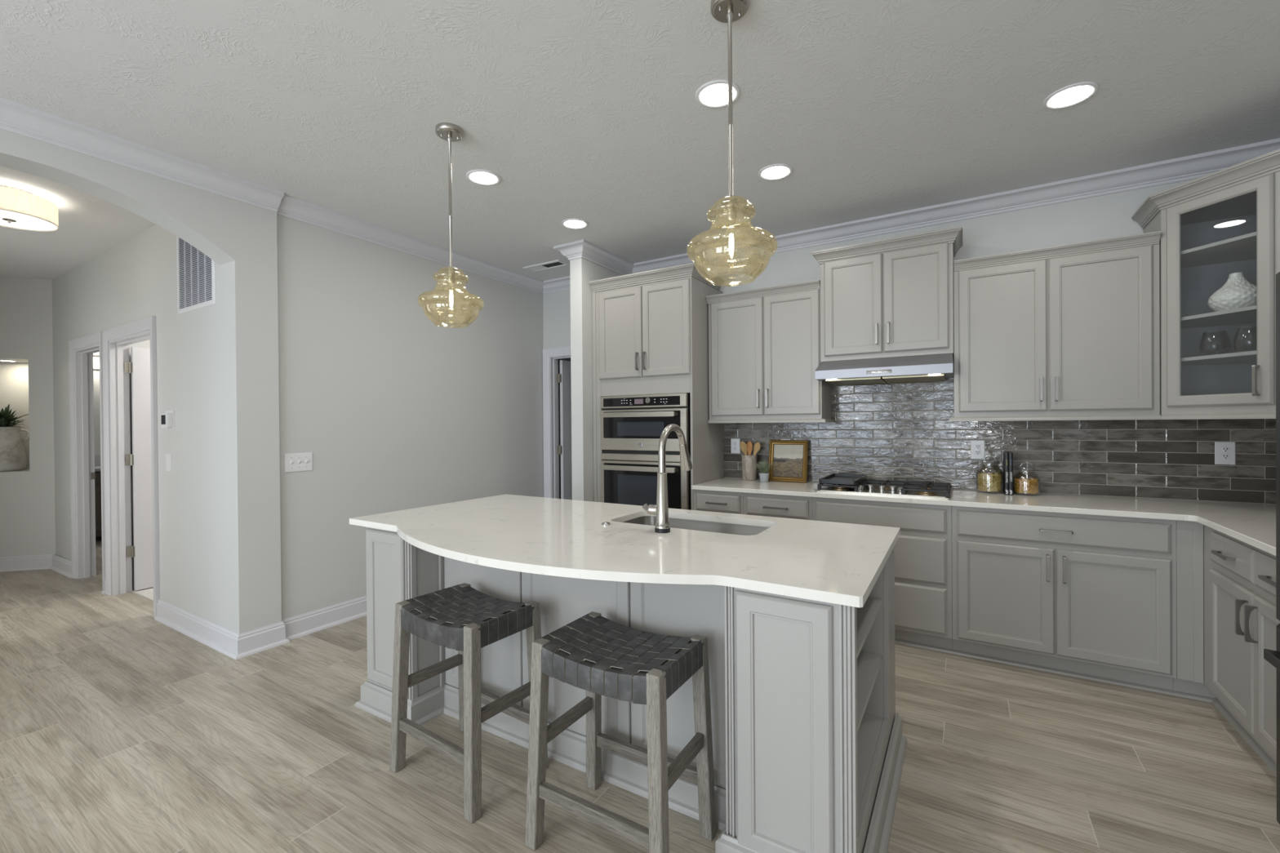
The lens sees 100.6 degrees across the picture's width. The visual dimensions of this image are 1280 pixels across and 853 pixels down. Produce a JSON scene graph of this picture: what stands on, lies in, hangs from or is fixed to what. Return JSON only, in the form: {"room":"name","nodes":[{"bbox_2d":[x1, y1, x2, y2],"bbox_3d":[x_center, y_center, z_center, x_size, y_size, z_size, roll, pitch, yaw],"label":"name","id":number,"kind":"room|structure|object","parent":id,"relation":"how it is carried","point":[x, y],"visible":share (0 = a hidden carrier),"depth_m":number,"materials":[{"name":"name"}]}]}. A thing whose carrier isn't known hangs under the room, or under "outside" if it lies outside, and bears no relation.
{"room":"kitchen","nodes":[
{"label":"kitchen","id":0,"kind":"room"},
{"bbox_2d":[0,277,55,556],"bbox_3d":[-6.913,-0.013,5.020,2.520,2.837,0.115,-1,0,-14],"label":"wall","id":1,"kind":"structure","parent":0,"point":[27,498],"depth_m":5.20,"materials":[{"name":"paint"}]},
{"bbox_2d":[0,360,29,471],"bbox_3d":[-6.366,-0.107,5.342,0.740,1.139,0.255,-1,0,-14],"label":"wall niche","id":2,"kind":"object","parent":1,"relation":"attached to","point":[14,375],"visible":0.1,"depth_m":5.45,"materials":[{"name":"paint"}]},
{"bbox_2d":[0,360,17,361],"bbox_3d":[-6.290,-0.653,5.284,0.124,0.006,0.124,0,0,31],"label":"recessed light","id":3,"kind":"object","parent":2,"relation":"attached to","point":[0,360],"visible":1,"depth_m":5.29,"materials":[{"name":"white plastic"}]},
{"bbox_2d":[0,426,29,471],"bbox_3d":[-6.341,0.223,5.280,0.320,0.440,0.320,-1,0,-14],"label":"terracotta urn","id":4,"kind":"object","parent":2,"relation":"in","point":[12,452],"visible":0.99,"depth_m":5.25,"materials":[{"name":"beige ceramic"}]},
{"bbox_2d":[0,404,26,427],"bbox_3d":[-6.340,-0.035,5.227,0.424,0.377,0.323,0,0,-2],"label":"greenery","id":5,"kind":"object","parent":4,"relation":"in","point":[6,417],"visible":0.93,"depth_m":5.26,"materials":[{"name":"green plant"}]},
{"bbox_2d":[0,554,71,577],"bbox_3d":[-6.634,1.336,4.973,2.808,0.135,0.400,0,0,-4],"label":"baseboard","id":6,"kind":"structure","parent":1,"relation":"attached to","point":[62,566],"depth_m":5.16,"materials":[{"name":"white paint"}]},
{"bbox_2d":[93,339,150,588],"bbox_3d":[-4.363,-0.037,5.671,5.640,2.837,1.990,0,0,31],"label":"wall","id":7,"kind":"structure","parent":0,"point":[146,344],"depth_m":6.72,"materials":[{"name":"paint"}]},
{"bbox_2d":[68,331,105,591],"bbox_3d":[-4.634,0.299,5.009,0.905,2.175,0.847,0,0,31],"label":"door frame","id":8,"kind":"structure","parent":7,"relation":"in","point":[81,350],"depth_m":4.87,"materials":[{"name":"white paint"}]},
{"bbox_2d":[93,356,99,369],"bbox_3d":[-6.762,-0.806,6.831,0.138,0.160,1.000,0,0,31],"label":"vanity light","id":9,"kind":"object","parent":7,"relation":"attached to","point":[95,359],"visible":0.02,"depth_m":6.65,"materials":[{"name":"white"}]},
{"bbox_2d":[94,456,102,536],"bbox_3d":[-6.484,0.842,6.853,0.560,0.940,1.740,0,0,31],"label":"bathroom vanity","id":10,"kind":"object","parent":7,"relation":"attached to","point":[97,459],"visible":0.02,"depth_m":6.36,"materials":[{"name":"brown wood"}]},
{"bbox_2d":[102,315,159,617],"bbox_3d":[-3.701,0.294,4.527,1.100,2.175,0.997,0,0,31],"label":"door","id":11,"kind":"structure","parent":7,"relation":"in","point":[118,459],"depth_m":4.40,"materials":[{"name":"white paint"}]},
{"bbox_2d":[52,224,224,626],"bbox_3d":[-4.155,-0.032,4.310,3.755,2.837,0.115,0,0,31],"label":"wall","id":12,"kind":"structure","parent":0,"point":[135,279],"depth_m":3.70,"materials":[{"name":"paint"}]},
{"bbox_2d":[101,580,105,594],"bbox_3d":[-4.449,1.321,4.417,0.070,0.135,0.033,0,0,31],"label":"baseboard","id":13,"kind":"structure","parent":12,"relation":"attached to","point":[103,592],"depth_m":4.42,"materials":[{"name":"white paint"}]},
{"bbox_2d":[160,410,174,429],"bbox_3d":[-3.285,-0.045,3.690,0.145,0.132,0.036,0,0,31],"label":"thermostat","id":14,"kind":"object","parent":12,"relation":"attached to","point":[167,420],"visible":1,"depth_m":3.67,"materials":[{"name":"white plastic"}]},
{"bbox_2d":[165,453,171,471],"bbox_3d":[-3.306,0.253,3.721,0.085,0.120,0.010,0,0,31],"label":"light switch","id":15,"kind":"object","parent":12,"relation":"attached to","point":[168,456],"visible":1,"depth_m":3.71,"materials":[{"name":"white plastic"}]},
{"bbox_2d":[176,235,215,314],"bbox_3d":[-2.898,-1.051,3.459,0.575,0.575,0.008,0,0,31],"label":"air vent","id":16,"kind":"object","parent":12,"relation":"in","point":[196,272],"visible":0.69,"depth_m":3.47,"materials":[{"name":"white plastic"}]},
{"bbox_2d":[132,586,153,600],"bbox_3d":[-2.906,1.371,4.736,2.190,0.008,1.890,0,0,31],"label":"floor","id":17,"kind":"structure","parent":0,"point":[148,593],"depth_m":4.40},
{"bbox_2d":[0,128,543,634],"bbox_3d":[-3.147,-0.029,2.167,0.200,2.837,8.000,0,0,31],"label":"wall","id":18,"kind":"structure","parent":0,"point":[395,409],"depth_m":3.67,"materials":[{"name":"paint"}]},
{"bbox_2d":[0,97,284,212],"bbox_3d":[-3.690,-1.385,1.006,0.096,0.104,5.475,0,0,31],"label":"trim","id":19,"kind":"structure","parent":18,"relation":"attached to","point":[15,117],"depth_m":2.73,"materials":[{"name":"white paint"}]},
{"bbox_2d":[154,595,366,659],"bbox_3d":[-2.215,1.302,4.660,1.288,0.135,2.778,0,0,31],"label":"baseboard","id":20,"kind":"structure","parent":18,"relation":"attached to","point":[236,646],"depth_m":3.46,"materials":[{"name":"white paint"}]},
{"bbox_2d":[284,452,312,472],"bbox_3d":[-2.241,0.236,3.494,0.020,0.121,0.172,0,0,31],"label":"light switch","id":21,"kind":"object","parent":18,"relation":"attached to","point":[295,462],"visible":1,"depth_m":3.49,"materials":[{"name":"white plastic"}]},
{"bbox_2d":[276,137,1279,294],"bbox_3d":[-0.818,-1.406,0.730,5.345,0.104,8.000,0,0,31],"label":"trim","id":22,"kind":"structure","parent":18,"relation":"attached to","point":[1197,166],"depth_m":3.69,"materials":[{"name":"white paint"}]},
{"bbox_2d":[558,358,570,498],"bbox_3d":[-0.193,-0.071,5.820,1.400,2.837,1.085,0,0,31],"label":"door frame","id":23,"kind":"structure","parent":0,"point":[565,359],"depth_m":5.84,"materials":[{"name":"paint"}]},
{"bbox_2d":[542,346,572,499],"bbox_3d":[-0.382,0.270,5.660,0.918,2.158,0.882,0,0,31],"label":"door","id":24,"kind":"structure","parent":23,"relation":"in","point":[551,377],"depth_m":5.54,"materials":[{"name":"white paint"}]},
{"bbox_2d":[569,257,622,502],"bbox_3d":[-0.322,-0.065,4.689,0.120,2.837,0.750,0,0,31],"label":"wall column","id":25,"kind":"structure","parent":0,"point":[582,271],"depth_m":4.38,"materials":[{"name":"paint"}]},
{"bbox_2d":[0,0,1279,280],"bbox_3d":[-3.051,-1.501,2.738,11.550,0.100,9.500,0,0,31],"label":"ceiling","id":26,"kind":"structure","parent":0,"point":[589,111],"depth_m":2.40,"materials":[{"name":"white paint"}]},
{"bbox_2d":[0,185,58,231],"bbox_3d":[-3.897,-1.352,3.280,0.410,0.190,0.410,0,0,31],"label":"flush ceiling light","id":27,"kind":"object","parent":26,"relation":"attached to","point":[20,209],"visible":1,"depth_m":3.26,"materials":[{"name":"white fabric"}]},
{"bbox_2d":[0,209,57,230],"bbox_3d":[-3.896,-1.282,3.281,0.398,0.005,0.398,0,0,31],"label":"diffuser","id":28,"kind":"object","parent":27,"relation":"attached to","point":[23,220],"depth_m":3.31,"materials":[{"name":"white"}]},
{"bbox_2d":[417,122,484,328],"bbox_3d":[-0.938,-0.985,2.630,0.311,0.965,0.311,-1,0,-39],"label":"pendant light","id":29,"kind":"object","parent":26,"relation":"hanging from","point":[450,132],"visible":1,"depth_m":2.62,"materials":[{"name":"gold glass"}]},
{"bbox_2d":[447,269,455,284],"bbox_3d":[-0.936,-0.740,2.631,0.038,0.064,0.038,0,0,31],"label":"socket","id":30,"kind":"object","parent":29,"relation":"attached to","point":[452,272],"depth_m":2.62,"materials":[{"name":"silver metal"}]},
{"bbox_2d":[466,169,500,186],"bbox_3d":[-0.923,-1.466,3.134,0.196,0.007,0.196,0,0,31],"label":"recessed light","id":31,"kind":"object","parent":26,"relation":"in","point":[482,177],"visible":1,"depth_m":3.13,"materials":[{"name":"white plastic"}]},
{"bbox_2d":[523,259,569,271],"bbox_3d":[-0.863,-1.475,4.888,0.430,0.009,0.160,0,0,31],"label":"ceiling vent","id":32,"kind":"object","parent":26,"relation":"in","point":[554,264],"visible":0.98,"depth_m":4.88,"materials":[{"name":"white plastic"}]},
{"bbox_2d":[561,218,588,229],"bbox_3d":[-0.473,-1.474,3.867,0.196,0.007,0.196,0,0,31],"label":"recessed light","id":33,"kind":"object","parent":26,"relation":"in","point":[573,224],"visible":1,"depth_m":3.86,"materials":[{"name":"white plastic"}]},
{"bbox_2d":[695,80,740,108],"bbox_3d":[0.345,-1.472,2.359,0.196,0.007,0.196,0,0,31],"label":"recessed light","id":34,"kind":"object","parent":26,"relation":"in","point":[713,94],"visible":0.85,"depth_m":2.35,"materials":[{"name":"white plastic"}]},
{"bbox_2d":[686,0,777,286],"bbox_3d":[0.315,-0.991,1.846,0.311,0.965,0.311,0,0,12],"label":"pendant light","id":35,"kind":"object","parent":26,"relation":"hanging from","point":[728,11],"visible":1,"depth_m":1.84,"materials":[{"name":"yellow glass"}]},
{"bbox_2d":[725,200,737,222],"bbox_3d":[0.317,-0.746,1.848,0.038,0.064,0.038,0,0,31],"label":"socket","id":36,"kind":"object","parent":35,"relation":"attached to","point":[731,215],"depth_m":1.83,"materials":[{"name":"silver metal"}]},
{"bbox_2d":[758,164,792,180],"bbox_3d":[0.789,-1.480,3.095,0.196,0.007,0.196,0,0,31],"label":"recessed light","id":37,"kind":"object","parent":26,"relation":"in","point":[775,171],"visible":1,"depth_m":3.09,"materials":[{"name":"white plastic"}]},
{"bbox_2d":[1042,81,1098,109],"bbox_3d":[1.936,-1.485,2.391,0.196,0.007,0.196,0,0,31],"label":"recessed light","id":38,"kind":"object","parent":26,"relation":"in","point":[1075,94],"visible":1,"depth_m":2.38,"materials":[{"name":"white plastic"}]},
{"bbox_2d":[0,535,1279,852],"bbox_3d":[-3.027,1.436,2.754,11.550,0.100,9.500,0,0,31],"label":"floor","id":39,"kind":"structure","parent":0,"point":[122,731],"depth_m":2.16,"materials":[{"name":"grey wood"}]},
{"bbox_2d":[389,582,548,823],"bbox_3d":[-0.689,1.038,2.129,0.518,0.666,0.372,0,0,35],"label":"bar stool","id":40,"kind":"object","parent":39,"relation":"on","point":[464,619],"visible":0.97,"depth_m":2.05,"materials":[{"name":"grey wood"}]},
{"bbox_2d":[524,611,716,852],"bbox_3d":[-0.062,1.035,1.756,0.518,0.666,0.372,0,0,31],"label":"bar stool","id":41,"kind":"object","parent":39,"relation":"on","point":[664,663],"visible":1,"depth_m":1.72,"materials":[{"name":"grey wood"}]},
{"bbox_2d":[354,527,906,852],"bbox_3d":[-0.132,0.922,2.444,2.351,0.884,1.064,0,0,31],"label":"kitchen island","id":42,"kind":"object","parent":39,"relation":"on","point":[809,744],"visible":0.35,"depth_m":1.86,"materials":[{"name":"grey paint"}]},
{"bbox_2d":[349,493,900,608],"bbox_3d":[-0.213,0.466,2.392,2.398,0.030,1.269,0,0,31],"label":"island countertop","id":43,"kind":"structure","parent":42,"relation":"on","point":[840,563],"depth_m":2.02,"materials":[{"name":"white stone"}]},
{"bbox_2d":[601,521,610,525],"bbox_3d":[-0.155,0.444,2.436,0.044,0.011,0.044,0,0,31],"label":"button","id":44,"kind":"object","parent":43,"relation":"on","point":[606,523],"visible":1,"depth_m":2.42,"materials":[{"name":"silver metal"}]},
{"bbox_2d":[642,423,692,533],"bbox_3d":[0.119,0.218,2.385,0.149,0.460,0.295,0,0,31],"label":"kitchen faucet","id":45,"kind":"object","parent":43,"relation":"on","point":[660,509],"visible":1,"depth_m":2.26,"materials":[{"name":"silver metal"}]},
{"bbox_2d":[622,515,768,535],"bbox_3d":[0.246,0.575,2.504,0.787,0.196,0.422,0,0,31],"label":"undermount sink","id":46,"kind":"object","parent":43,"relation":"in","point":[712,526],"visible":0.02,"depth_m":2.67,"materials":[{"name":"silver metal"}]},
{"bbox_2d":[856,596,882,657],"bbox_3d":[0.638,0.702,1.885,0.316,0.018,0.761,0,0,31],"label":"shelf","id":47,"kind":"object","parent":42,"relation":"attached to","point":[866,615],"depth_m":1.93,"materials":[{"name":"grey paint"}]},
{"bbox_2d":[857,651,882,733],"bbox_3d":[0.639,0.930,1.886,0.316,0.018,0.761,0,0,31],"label":"shelf","id":48,"kind":"object","parent":42,"relation":"attached to","point":[868,663],"depth_m":1.95,"materials":[{"name":"grey paint"}]},
{"bbox_2d":[588,262,724,510],"bbox_3d":[0.169,0.072,4.439,0.971,2.558,0.662,0,0,31],"label":"tall cabinet","id":49,"kind":"object","parent":39,"relation":"on","point":[651,327],"visible":0.49,"depth_m":4.16,"materials":[{"name":"beige paint"}]},
{"bbox_2d":[599,392,691,510],"bbox_3d":[0.153,0.340,4.401,0.792,1.183,0.652,0,0,31],"label":"wall oven","id":50,"kind":"object","parent":49,"relation":"in","point":[632,426],"visible":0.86,"depth_m":4.17,"materials":[{"name":"silver metal"}]},
{"bbox_2d":[693,489,743,514],"bbox_3d":[0.713,0.907,4.111,0.394,0.884,0.650,0,0,31],"label":"drawer","id":51,"kind":"object","parent":39,"relation":"on","point":[727,502],"visible":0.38,"depth_m":3.85,"materials":[{"name":"beige paint"}]},
{"bbox_2d":[743,493,812,519],"bbox_3d":[1.084,0.905,3.884,0.475,0.884,0.650,0,0,31],"label":"base cabinet","id":52,"kind":"object","parent":39,"relation":"on","point":[757,504],"visible":0.27,"depth_m":3.62,"materials":[{"name":"beige paint"}]},
{"bbox_2d":[812,497,952,649],"bbox_3d":[1.637,0.902,3.565,0.799,0.884,0.617,0,0,31],"label":"base cabinet","id":53,"kind":"object","parent":39,"relation":"on","point":[923,594],"visible":0.4,"depth_m":3.19,"materials":[{"name":"beige paint"}]},
{"bbox_2d":[951,506,1176,690],"bbox_3d":[2.376,0.899,3.094,0.952,0.884,0.650,0,0,31],"label":"base cabinet","id":54,"kind":"object","parent":39,"relation":"on","point":[1094,595],"visible":0.96,"depth_m":2.82,"materials":[{"name":"beige paint"}]},
{"bbox_2d":[894,639,1276,775],"bbox_3d":[1.335,1.342,2.846,2.772,0.018,1.079,0,0,31],"label":"trim","id":55,"kind":"structure","parent":39,"relation":"on","point":[1244,735],"depth_m":2.74,"materials":[{"name":"beige paint"}]},
{"bbox_2d":[1173,520,1215,697],"bbox_3d":[2.732,0.899,2.618,0.149,0.884,0.116,0,0,31],"label":"cabinet filler","id":56,"kind":"object","parent":39,"relation":"on","point":[1189,678],"visible":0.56,"depth_m":2.59,"materials":[{"name":"beige paint"}]},
{"bbox_2d":[1203,524,1279,765],"bbox_3d":[2.719,0.902,2.029,0.660,0.884,1.135,0,0,31],"label":"base cabinet","id":57,"kind":"object","parent":39,"relation":"on","point":[1241,621],"visible":0.97,"depth_m":2.18,"materials":[{"name":"beige paint"}]},
{"bbox_2d":[691,477,1275,555],"bbox_3d":[1.704,0.448,2.927,3.323,0.030,1.627,0,0,31],"label":"countertop","id":58,"kind":"structure","parent":57,"relation":"on","point":[1254,525],"depth_m":2.91,"materials":[{"name":"white stone"}]},
{"bbox_2d":[741,454,757,480],"bbox_3d":[0.885,0.331,4.295,0.128,0.202,0.128,0,0,31],"label":"utensil crock","id":59,"kind":"object","parent":58,"relation":"on","point":[748,471],"visible":0.96,"depth_m":4.25,"materials":[{"name":"beige ceramic"}]},
{"bbox_2d":[739,441,746,455],"bbox_3d":[0.865,0.269,4.316,0.108,0.298,0.016,0,0,19],"label":"wooden spoon","id":60,"kind":"object","parent":59,"relation":"in","point":[743,446],"visible":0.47,"depth_m":4.32,"materials":[{"name":"brown wood"}]},
{"bbox_2d":[746,440,752,455],"bbox_3d":[0.882,0.267,4.276,0.050,0.300,0.016,0,0,31],"label":"wooden spoon","id":61,"kind":"object","parent":59,"relation":"in","point":[749,446],"visible":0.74,"depth_m":4.27,"materials":[{"name":"brown wood"}]},
{"bbox_2d":[752,442,760,455],"bbox_3d":[0.908,0.271,4.279,0.130,0.294,0.018,0,0,31],"label":"wooden spoon","id":62,"kind":"object","parent":59,"relation":"in","point":[757,446],"visible":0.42,"depth_m":4.26,"materials":[{"name":"brown wood"}]},
{"bbox_2d":[751,459,773,482],"bbox_3d":[0.973,0.345,4.130,0.211,0.173,0.186,0,0,31],"label":"potted grass","id":63,"kind":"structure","parent":58,"relation":"on","point":[764,476],"depth_m":4.12,"materials":[{"name":"green plant"}]},
{"bbox_2d":[759,472,768,482],"bbox_3d":[0.968,0.397,4.140,0.080,0.070,0.080,0,0,31],"label":"pot","id":64,"kind":"object","parent":63,"relation":"on","point":[764,477],"depth_m":4.11,"materials":[{"name":"grey ceramic"}]},
{"bbox_2d":[768,440,808,482],"bbox_3d":[1.154,0.268,4.147,0.304,0.324,0.067,0,0,33],"label":"framed painting","id":65,"kind":"object","parent":58,"relation":"on","point":[789,458],"visible":0.99,"depth_m":4.14},
{"bbox_2d":[815,479,952,499],"bbox_3d":[1.629,0.403,3.546,0.783,0.053,0.503,0,0,31],"label":"cooktop","id":66,"kind":"object","parent":58,"relation":"in","point":[908,489],"visible":0.79,"depth_m":3.44,"materials":[{"name":"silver metal"}]},
{"bbox_2d":[818,473,866,484],"bbox_3d":[1.412,0.363,3.686,0.238,0.028,0.450,0,0,31],"label":"griddle plate","id":67,"kind":"object","parent":66,"relation":"on","point":[833,478],"visible":1,"depth_m":3.67,"materials":[{"name":"grey metal"}]},
{"bbox_2d":[1003,451,1008,494],"bbox_3d":[2.323,0.294,3.372,0.020,0.262,0.174,0,0,31],"label":"cookbook","id":68,"kind":"object","parent":58,"relation":"on","point":[1006,455],"visible":1,"depth_m":3.30,"materials":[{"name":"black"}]},
{"bbox_2d":[1007,451,1013,495],"bbox_3d":[2.341,0.294,3.361,0.020,0.262,0.174,0,0,31],"label":"cookbook","id":69,"kind":"object","parent":58,"relation":"on","point":[1011,454],"visible":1,"depth_m":3.29,"materials":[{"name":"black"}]},
{"bbox_2d":[1263,271,1279,824],"bbox_3d":[2.120,0.418,1.176,0.773,1.830,0.895,0,0,31],"label":"refrigerator","id":70,"kind":"object","parent":39,"relation":"on","point":[1273,657],"visible":1,"depth_m":1.71,"materials":[{"name":"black metal"}]},
{"bbox_2d":[542,179,1275,662],"bbox_3d":[1.294,-0.075,4.208,5.620,2.837,0.115,0,0,31],"label":"wall","id":71,"kind":"structure","parent":0,"point":[1108,215],"depth_m":3.49,"materials":[{"name":"paint"}]},
{"bbox_2d":[705,280,835,422],"bbox_3d":[0.992,-0.529,4.090,0.901,1.000,0.370,0,0,31],"label":"upper cabinet","id":72,"kind":"object","parent":71,"relation":"attached to","point":[765,343],"visible":0.97,"depth_m":3.94,"materials":[{"name":"beige paint"}]},
{"bbox_2d":[810,226,962,361],"bbox_3d":[1.689,-0.843,3.651,0.908,0.768,0.387,0,0,31],"label":"upper cabinet","id":73,"kind":"object","parent":71,"relation":"attached to","point":[893,297],"visible":0.95,"depth_m":3.49,"materials":[{"name":"beige paint"}]},
{"bbox_2d":[814,353,954,386],"bbox_3d":[1.665,-0.380,3.618,0.814,0.152,0.475,0,0,31],"label":"range hood","id":74,"kind":"object","parent":73,"relation":"attached to","point":[935,367],"visible":0.99,"depth_m":3.47,"materials":[{"name":"silver metal"}]},
{"bbox_2d":[724,359,1275,504],"bbox_3d":[2.132,-0.018,3.622,3.335,0.885,0.010,0,0,31],"label":"backsplash","id":75,"kind":"structure","parent":71,"relation":"attached to","point":[897,431],"depth_m":3.42,"materials":[{"name":"grey tile"}]},
{"bbox_2d":[730,438,740,453],"bbox_3d":[0.795,0.163,4.429,0.080,0.124,0.009,0,0,31],"label":"wall outlet","id":76,"kind":"object","parent":75,"relation":"attached to","point":[735,442],"visible":1,"depth_m":4.43,"materials":[{"name":"white plastic"}]},
{"bbox_2d":[970,440,984,459],"bbox_3d":[2.251,0.154,3.539,0.079,0.126,0.009,0,0,31],"label":"wall outlet","id":77,"kind":"object","parent":75,"relation":"attached to","point":[977,446],"visible":1,"depth_m":3.54,"materials":[{"name":"white plastic"}]},
{"bbox_2d":[974,444,980,454],"bbox_3d":[2.250,0.155,3.538,0.034,0.068,0.004,0,0,31],"label":"receptacle","id":78,"kind":"object","parent":77,"relation":"attached to","point":[977,447],"depth_m":3.54,"materials":[{"name":"white plastic"}]},
{"bbox_2d":[1214,441,1235,464],"bbox_3d":[3.236,0.148,2.937,0.080,0.126,0.009,0,0,31],"label":"wall outlet","id":79,"kind":"object","parent":75,"relation":"attached to","point":[1224,451],"visible":1,"depth_m":2.94,"materials":[{"name":"white plastic"}]},
{"bbox_2d":[1221,453,1229,459],"bbox_3d":[3.236,0.167,2.935,0.033,0.033,0.003,0,0,31],"label":"receptacle","id":80,"kind":"object","parent":79,"relation":"attached to","point":[1224,456],"depth_m":2.93,"materials":[{"name":"white plastic"}]},
{"bbox_2d":[1221,446,1229,453],"bbox_3d":[3.235,0.128,2.935,0.033,0.033,0.003,0,0,31],"label":"receptacle","id":81,"kind":"object","parent":79,"relation":"attached to","point":[1224,449],"depth_m":2.93,"materials":[{"name":"white plastic"}]},
{"bbox_2d":[948,231,1160,421],"bbox_3d":[2.433,-0.535,3.209,0.977,0.998,0.370,0,0,31],"label":"upper cabinet","id":82,"kind":"object","parent":71,"relation":"attached to","point":[1068,331],"visible":1,"depth_m":3.05,"materials":[{"name":"beige paint"}]},
{"bbox_2d":[1131,148,1279,419],"bbox_3d":[3.028,-0.636,2.626,0.743,1.196,0.742,0,0,31],"label":"upper cabinet","id":83,"kind":"object","parent":71,"relation":"attached to","point":[1214,226],"visible":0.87,"depth_m":2.76,"materials":[{"name":"beige paint"}]},
{"bbox_2d":[1181,231,1256,267],"bbox_3d":[3.062,-0.905,2.634,0.647,0.018,0.645,0,0,31],"label":"shelf","id":84,"kind":"object","parent":83,"relation":"attached to","point":[1240,250],"depth_m":2.76,"materials":[{"name":"beige paint"}]},
{"bbox_2d":[1181,305,1256,328],"bbox_3d":[3.065,-0.561,2.635,0.647,0.018,0.645,0,0,31],"label":"shelf","id":85,"kind":"object","parent":83,"relation":"attached to","point":[1245,317],"depth_m":2.76,"materials":[{"name":"beige paint"}]},
{"bbox_2d":[1181,350,1257,366],"bbox_3d":[3.067,-0.349,2.637,0.647,0.018,0.645,0,0,31],"label":"shelf","id":86,"kind":"object","parent":83,"relation":"attached to","point":[1248,358],"depth_m":2.74,"materials":[{"name":"beige paint"}]},
{"bbox_2d":[1207,272,1256,311],"bbox_3d":[2.979,-0.667,2.654,0.196,0.194,0.195,0,0,13],"label":"vase","id":87,"kind":"object","parent":83,"relation":"on","point":[1237,292],"visible":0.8,"depth_m":2.62,"materials":[{"name":"beige ceramic"}]},
{"bbox_3d":[2.247,0.304,3.415,0.146,0.243,0.146,0,0,31],"label":"glass jar","id":88,"kind":"object","parent":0,"visible":0},
{"bbox_2d":[977,471,1001,491],"bbox_3d":[2.248,0.352,3.415,0.131,0.120,0.132,0,0,31],"label":"pasta","id":89,"kind":"object","parent":88,"relation":"in","point":[988,482],"visible":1,"depth_m":3.37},
{"bbox_3d":[2.403,0.322,3.303,0.140,0.205,0.140,0,0,31],"label":"glass jar","id":90,"kind":"object","parent":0,"visible":0},
{"bbox_2d":[1013,477,1039,493],"bbox_3d":[2.403,0.365,3.303,0.125,0.093,0.124,-1,0,-24],"label":"pasta","id":91,"kind":"object","parent":90,"relation":"in","point":[1028,486],"visible":1,"depth_m":3.26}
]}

